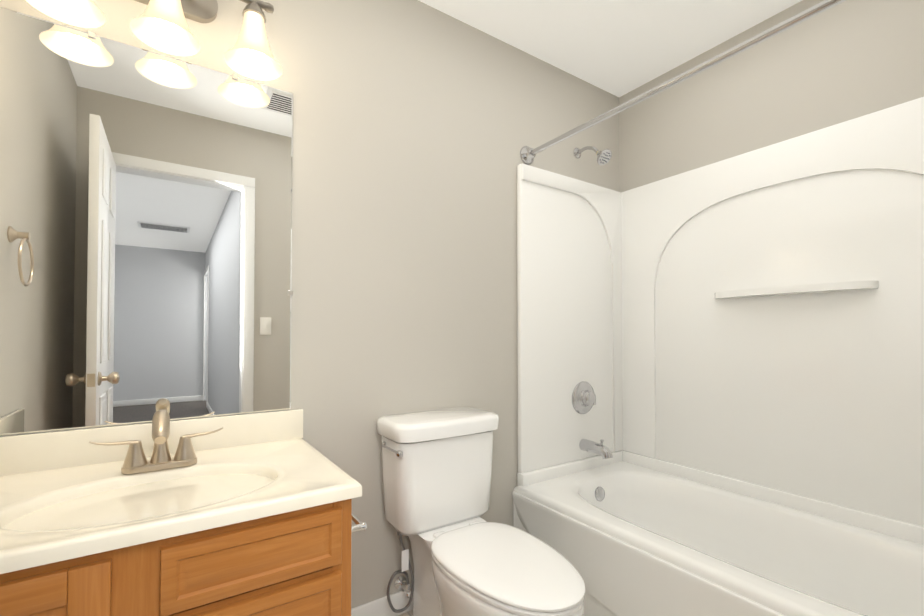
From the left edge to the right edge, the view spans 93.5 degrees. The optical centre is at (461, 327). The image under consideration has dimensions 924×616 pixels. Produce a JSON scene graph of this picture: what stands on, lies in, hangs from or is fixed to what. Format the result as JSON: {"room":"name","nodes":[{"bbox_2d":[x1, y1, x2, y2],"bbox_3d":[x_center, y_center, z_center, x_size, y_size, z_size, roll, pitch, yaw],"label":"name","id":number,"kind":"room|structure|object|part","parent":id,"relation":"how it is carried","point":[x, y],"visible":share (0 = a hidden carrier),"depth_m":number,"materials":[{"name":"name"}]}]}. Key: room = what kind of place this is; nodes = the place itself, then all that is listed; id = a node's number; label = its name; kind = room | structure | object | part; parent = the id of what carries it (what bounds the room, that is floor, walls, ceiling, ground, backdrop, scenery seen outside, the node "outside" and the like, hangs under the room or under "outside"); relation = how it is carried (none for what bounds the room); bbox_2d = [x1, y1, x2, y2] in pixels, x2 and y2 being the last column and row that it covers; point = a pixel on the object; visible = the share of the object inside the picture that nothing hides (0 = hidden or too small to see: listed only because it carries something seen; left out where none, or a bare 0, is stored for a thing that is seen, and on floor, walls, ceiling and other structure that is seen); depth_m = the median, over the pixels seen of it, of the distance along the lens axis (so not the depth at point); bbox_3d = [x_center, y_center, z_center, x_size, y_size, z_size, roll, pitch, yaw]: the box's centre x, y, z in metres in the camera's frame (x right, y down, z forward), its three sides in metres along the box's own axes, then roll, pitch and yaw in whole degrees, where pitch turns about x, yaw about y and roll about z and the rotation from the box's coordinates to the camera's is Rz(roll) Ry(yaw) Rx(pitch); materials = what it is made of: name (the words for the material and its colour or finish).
{"room":"bathroom","nodes":[
{"label":"bathroom","id":0,"kind":"room"},
{"bbox_2d":[0,0,619,608],"bbox_3d":[-0.196,-0.112,1.808,2.800,2.440,0.120,1,-1,-34],"label":"wall","id":1,"kind":"structure","parent":0,"point":[418,126],"depth_m":1.70,"materials":[{"name":"grey paint"}]},
{"bbox_2d":[0,7,292,435],"bbox_3d":[-0.898,-0.269,1.261,0.777,1.081,0.009,1,-1,-34],"label":"mirror","id":2,"kind":"object","parent":1,"relation":"attached to","point":[145,235],"visible":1,"depth_m":1.24,"materials":[{"name":"clear glass"}]},
{"bbox_2d":[25,0,282,80],"bbox_3d":[-0.821,-0.926,1.216,0.594,0.250,0.188,1,-1,-34],"label":"sconce","id":3,"kind":"object","parent":1,"relation":"attached to","point":[160,25],"visible":1,"depth_m":1.25,"materials":[{"name":"white glass"}]},
{"bbox_3d":[-0.993,-0.879,1.084,0.162,0.151,0.162,1,-1,-34],"label":"lamp shade","id":4,"kind":"part","parent":3,"relation":"part of","materials":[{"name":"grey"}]},
{"bbox_3d":[-0.817,-0.877,1.202,0.162,0.151,0.162,1,-1,-34],"label":"lamp shade","id":5,"kind":"part","parent":3,"relation":"part of","materials":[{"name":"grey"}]},
{"bbox_3d":[-0.817,-0.896,1.202,0.056,0.104,0.056,1,-1,-34],"label":"bulb","id":6,"kind":"part","parent":3,"relation":"part of","materials":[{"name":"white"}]},
{"bbox_3d":[-0.634,-0.875,1.324,0.162,0.151,0.162,1,-1,-34],"label":"lamp shade","id":7,"kind":"part","parent":3,"relation":"part of","materials":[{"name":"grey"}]},
{"bbox_2d":[351,587,412,615],"bbox_3d":[-0.154,1.065,1.738,0.915,0.085,0.013,1,-1,-34],"label":"baseboard","id":8,"kind":"structure","parent":1,"relation":"attached to","point":[381,606],"depth_m":1.63,"materials":[{"name":"white"}]},
{"bbox_2d":[520,0,845,164],"bbox_3d":[0.753,-0.838,1.427,0.088,0.088,1.588,1,-1,-34],"label":"curtain rod","id":9,"kind":"object","parent":1,"relation":"attached to","point":[527,154],"visible":1,"depth_m":1.41,"materials":[{"name":"silver metal"}]},
{"bbox_2d":[398,610,412,615],"bbox_3d":[0.247,1.147,1.128,2.800,0.100,1.710,1,-1,-34],"label":"floor","id":10,"kind":"structure","parent":0,"point":[409,613],"depth_m":1.68,"materials":[{"name":"tile"}]},
{"bbox_2d":[0,409,366,615],"bbox_3d":[-0.710,0.657,1.038,0.860,0.879,0.564,1,-1,-34],"label":"bathroom vanity","id":11,"kind":"object","parent":10,"relation":"on","point":[250,514],"visible":1,"depth_m":0.95,"materials":[{"name":"brown wood"}]},
{"bbox_3d":[-0.764,0.685,0.686,0.210,0.429,0.014,1,-1,-34],"label":"door panel","id":12,"kind":"part","parent":11,"relation":"part of","materials":[{"name":"brown wood"}]},
{"bbox_2d":[89,410,223,473],"bbox_3d":[-0.783,0.293,1.129,0.290,0.150,0.116,1,-1,-34],"label":"faucet","id":13,"kind":"object","parent":11,"relation":"on","point":[185,459],"depth_m":1.14,"materials":[{"name":"silver metal"}]},
{"bbox_2d":[377,407,584,615],"bbox_3d":[0.061,0.714,1.423,0.449,0.776,0.782,1,-1,-34],"label":"toilet","id":14,"kind":"object","parent":10,"relation":"on","point":[437,472],"visible":1,"depth_m":1.49,"materials":[{"name":"white ceramic"}]},
{"bbox_3d":[-0.247,0.420,1.506,0.023,0.024,0.165,1,-1,-34],"label":"handle","id":15,"kind":"part","parent":14,"relation":"part of","materials":[{"name":"silver metal"}]},
{"bbox_3d":[0.130,0.713,1.326,0.348,0.042,0.546,1,-1,-34],"label":"seat","id":16,"kind":"part","parent":14,"relation":"part of","materials":[{"name":"white plastic"}]},
{"bbox_2d":[512,97,923,615],"bbox_3d":[1.004,0.073,1.582,0.809,2.063,1.586,1,-1,-34],"label":"bathtub","id":17,"kind":"object","parent":10,"relation":"on","point":[720,388],"visible":0.96,"depth_m":1.81,"materials":[{"name":"white plastic"}]},
{"bbox_3d":[1.304,-0.051,1.767,0.106,1.442,1.557,1,-1,-34],"label":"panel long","id":18,"kind":"part","parent":17,"relation":"part of","materials":[{"name":"white plastic"}]},
{"bbox_2d":[418,0,801,96],"bbox_3d":[1.570,-1.429,-1.147,3.180,0.100,7.030,1,-1,-34],"label":"ceiling","id":19,"kind":"structure","parent":0,"point":[618,48],"depth_m":1.93,"materials":[{"name":"white paint"}]},
{"bbox_2d":[619,0,923,191],"bbox_3d":[1.427,-0.112,1.794,0.120,2.440,1.710,1,-1,-34],"label":"wall","id":20,"kind":"structure","parent":0,"point":[846,60],"depth_m":1.83,"materials":[{"name":"grey paint"}]}
]}

